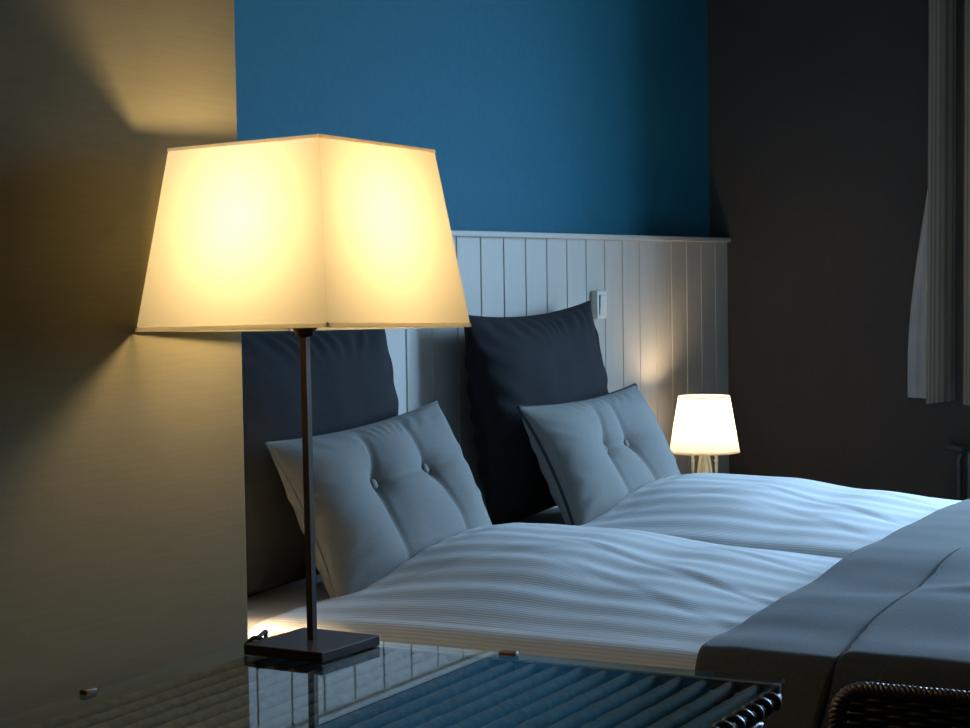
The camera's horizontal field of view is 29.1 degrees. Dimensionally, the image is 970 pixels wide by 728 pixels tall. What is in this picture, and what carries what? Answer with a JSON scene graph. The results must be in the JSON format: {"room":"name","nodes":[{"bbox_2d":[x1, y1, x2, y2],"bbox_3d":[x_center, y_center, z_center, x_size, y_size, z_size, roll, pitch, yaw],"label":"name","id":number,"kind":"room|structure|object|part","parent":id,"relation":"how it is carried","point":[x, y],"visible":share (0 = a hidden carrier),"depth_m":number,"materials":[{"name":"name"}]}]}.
{"room":"bedroom","nodes":[
{"label":"bedroom","id":0,"kind":"room"},
{"bbox_2d":[0,0,247,727],"bbox_3d":[-1.657,-0.174,1.029,1.085,2.700,3.681,1,3,28],"label":"wall","id":1,"kind":"structure","parent":0,"point":[123,530],"depth_m":2.17,"materials":[{"name":"paint"}]},
{"bbox_2d":[234,0,709,236],"bbox_3d":[-0.183,-0.380,4.855,0.100,2.700,4.469,1,3,28],"label":"wall","id":2,"kind":"structure","parent":0,"point":[542,116],"depth_m":5.24,"materials":[{"name":"blue paint"}]},
{"bbox_2d":[385,230,730,512],"bbox_3d":[-0.151,0.318,4.735,0.079,1.312,4.216,1,3,28],"label":"panelling","id":3,"kind":"object","parent":2,"relation":"attached to","point":[664,331],"visible":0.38,"depth_m":5.67,"materials":[{"name":"white wood"}]},
{"bbox_3d":[-0.161,-0.329,4.704,0.079,0.016,4.216,1,3,28],"label":"cap rail","id":4,"kind":"part","parent":3,"relation":"part of","materials":[{"name":"white wood"}]},
{"bbox_2d":[591,290,606,318],"bbox_3d":[0.342,-0.177,5.571,0.028,0.084,0.070,1,3,28],"label":"light switch","id":5,"kind":"object","parent":3,"relation":"attached to","point":[598,297],"visible":0.94,"depth_m":5.55,"materials":[{"name":"beige plastic"}]},
{"bbox_2d":[708,0,969,500],"bbox_3d":[2.965,-0.463,5.570,4.790,2.700,0.250,1,3,28],"label":"wall","id":6,"kind":"structure","parent":0,"point":[818,109],"depth_m":6.38,"materials":[{"name":"paint"}]},
{"bbox_2d":[947,442,969,500],"bbox_3d":[2.411,0.575,5.718,1.989,0.624,0.108,1,3,28],"label":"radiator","id":7,"kind":"object","parent":6,"relation":"attached to","point":[962,451],"visible":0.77,"depth_m":6.13,"materials":[{"name":"metal"}]},
{"bbox_3d":[2.433,0.516,5.684,1.920,0.450,0.074,1,3,28],"label":"panel","id":8,"kind":"part","parent":7,"relation":"part of","materials":[{"name":"grey metal"}]},
{"bbox_3d":[2.418,-1.657,5.595,2.500,0.026,0.097,1,3,28],"label":"rail","id":9,"kind":"object","parent":6,"relation":"attached to","visible":0},
{"bbox_2d":[908,0,969,405],"bbox_3d":[1.726,-0.756,5.958,0.820,1.784,0.176,1,3,28],"label":"curtain","id":10,"kind":"object","parent":9,"relation":"hanging from","point":[931,341],"visible":1,"depth_m":6.08,"materials":[{"name":"fabric"}]},
{"bbox_3d":[1.136,1.131,2.153,4.990,0.100,8.150,1,3,28],"label":"floor","id":11,"kind":"structure","parent":0,"visible":0},
{"bbox_2d":[8,633,781,727],"bbox_3d":[-0.216,0.742,1.757,0.682,0.749,1.103,1,3,28],"label":"table","id":12,"kind":"object","parent":11,"relation":"on","point":[377,686],"visible":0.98,"depth_m":2.05,"materials":[{"name":"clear glass"}]},
{"bbox_2d":[135,134,471,662],"bbox_3d":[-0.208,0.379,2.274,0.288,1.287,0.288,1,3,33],"label":"table lamp","id":13,"kind":"object","parent":12,"relation":"on","point":[304,235],"visible":0.99,"depth_m":2.16,"materials":[{"name":"white fabric"}]},
{"bbox_3d":[-0.217,-0.149,2.248,0.286,0.230,0.286,1,3,33],"label":"lamp shade","id":14,"kind":"part","parent":13,"relation":"part of","materials":[{"name":"beige fabric"}]},
{"bbox_2d":[292,328,316,336],"bbox_3d":[-0.218,-0.067,2.254,0.031,0.069,0.031,1,3,28],"label":"socket","id":15,"kind":"object","parent":13,"relation":"attached to","point":[299,332],"depth_m":2.25,"materials":[{"name":"brown metal"}]},
{"bbox_2d":[828,681,969,727],"bbox_3d":[0.762,0.710,2.220,0.560,0.739,0.561,1,3,28],"label":"wicker chair","id":16,"kind":"object","parent":11,"relation":"on","point":[859,704],"visible":1,"depth_m":2.06,"materials":[{"name":"brown wicker"}]},
{"bbox_3d":[0.635,0.554,1.978,0.518,0.365,0.018,1,3,28],"label":"backrest","id":17,"kind":"part","parent":16,"relation":"part of","materials":[{"name":"wicker"}]},
{"bbox_3d":[0.742,0.828,4.113,2.030,0.330,2.110,1,3,28],"label":"double bed","id":18,"kind":"object","parent":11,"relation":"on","visible":0},
{"bbox_2d":[247,574,330,631],"bbox_3d":[0.469,0.577,3.638,2.010,0.222,1.061,1,3,28],"label":"mattress","id":19,"kind":"object","parent":18,"relation":"on","point":[288,597],"visible":0.02,"depth_m":3.76,"materials":[{"name":"white fabric"}]},
{"bbox_2d":[241,329,398,597],"bbox_3d":[-0.380,0.187,3.993,0.216,0.549,0.765,1,3,32],"label":"pillow","id":20,"kind":"object","parent":19,"relation":"on","point":[352,375],"visible":0.43,"depth_m":3.81,"materials":[{"name":"grey fabric"}]},
{"bbox_2d":[248,523,841,675],"bbox_3d":[0.527,0.533,3.549,1.628,0.363,1.162,1,3,28],"label":"duvet","id":21,"kind":"object","parent":19,"relation":"on","point":[628,599],"visible":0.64,"depth_m":3.44,"materials":[{"name":"fabric"}]},
{"bbox_2d":[265,401,491,597],"bbox_3d":[-0.191,0.289,3.910,0.220,0.377,0.710,0,3,24],"label":"cushion","id":22,"kind":"object","parent":21,"relation":"on","point":[388,491],"visible":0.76,"depth_m":3.78,"materials":[{"name":"grey fabric"}]},
{"bbox_2d":[518,507,565,524],"bbox_3d":[0.970,0.524,4.581,2.010,0.222,1.061,1,3,28],"label":"mattress","id":23,"kind":"object","parent":18,"relation":"on","point":[551,516],"visible":0.02,"depth_m":4.95,"materials":[{"name":"white fabric"}]},
{"bbox_2d":[464,301,608,524],"bbox_3d":[0.159,0.125,5.007,0.210,0.573,0.778,1,3,30],"label":"pillow","id":24,"kind":"object","parent":23,"relation":"on","point":[555,357],"visible":0.72,"depth_m":4.75,"materials":[{"name":"grey fabric"}]},
{"bbox_2d":[580,473,960,558],"bbox_3d":[1.074,0.475,4.576,1.626,0.362,1.162,1,3,28],"label":"duvet","id":25,"kind":"object","parent":23,"relation":"on","point":[787,514],"visible":0.7,"depth_m":4.46,"materials":[{"name":"fabric"}]},
{"bbox_2d":[517,383,680,525],"bbox_3d":[0.326,0.252,4.880,0.216,0.358,0.747,1,3,28],"label":"cushion","id":26,"kind":"object","parent":25,"relation":"on","point":[591,453],"visible":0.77,"depth_m":4.68,"materials":[{"name":"grey fabric"}]},
{"bbox_2d":[694,499,969,727],"bbox_3d":[1.298,0.608,3.807,0.932,0.544,2.394,1,3,28],"label":"blanket","id":27,"kind":"object","parent":25,"relation":"on","point":[894,610],"visible":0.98,"depth_m":3.05,"materials":[{"name":"grey fabric"}]},
{"bbox_3d":[0.734,0.683,5.861,0.435,0.452,0.430,1,3,28],"label":"nightstand","id":28,"kind":"object","parent":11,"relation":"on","visible":0},
{"bbox_2d":[670,394,739,472],"bbox_3d":[0.690,0.278,5.884,0.222,0.356,0.222,-1,3,0],"label":"bedside lamp","id":29,"kind":"object","parent":28,"relation":"on","point":[704,427],"visible":0.77,"depth_m":5.80,"materials":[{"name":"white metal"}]},
{"bbox_3d":[0.654,0.360,5.888,0.016,0.161,0.016,-1,3,0],"label":"finial post","id":30,"kind":"part","parent":29,"relation":"part of","materials":[{"name":"gold metal"}]},
{"bbox_3d":[0.688,0.102,5.876,0.164,0.005,0.164,-2,3,-14],"label":"shade trim","id":31,"kind":"part","parent":29,"relation":"part of","materials":[{"name":"white fabric"}]},
{"bbox_3d":[0.691,0.341,5.887,0.028,0.189,0.028,-1,3,0],"label":"stem","id":32,"kind":"part","parent":29,"relation":"part of","materials":[{"name":"gold metal"}]},
{"bbox_3d":[0.690,0.274,5.884,0.222,0.006,0.222,-1,3,0],"label":"shade trim","id":33,"kind":"part","parent":29,"relation":"part of","materials":[{"name":"white fabric"}]},
{"bbox_3d":[0.729,0.359,5.888,0.016,0.161,0.016,-1,3,0],"label":"finial post","id":34,"kind":"part","parent":29,"relation":"part of","materials":[{"name":"gold metal"}]}
]}

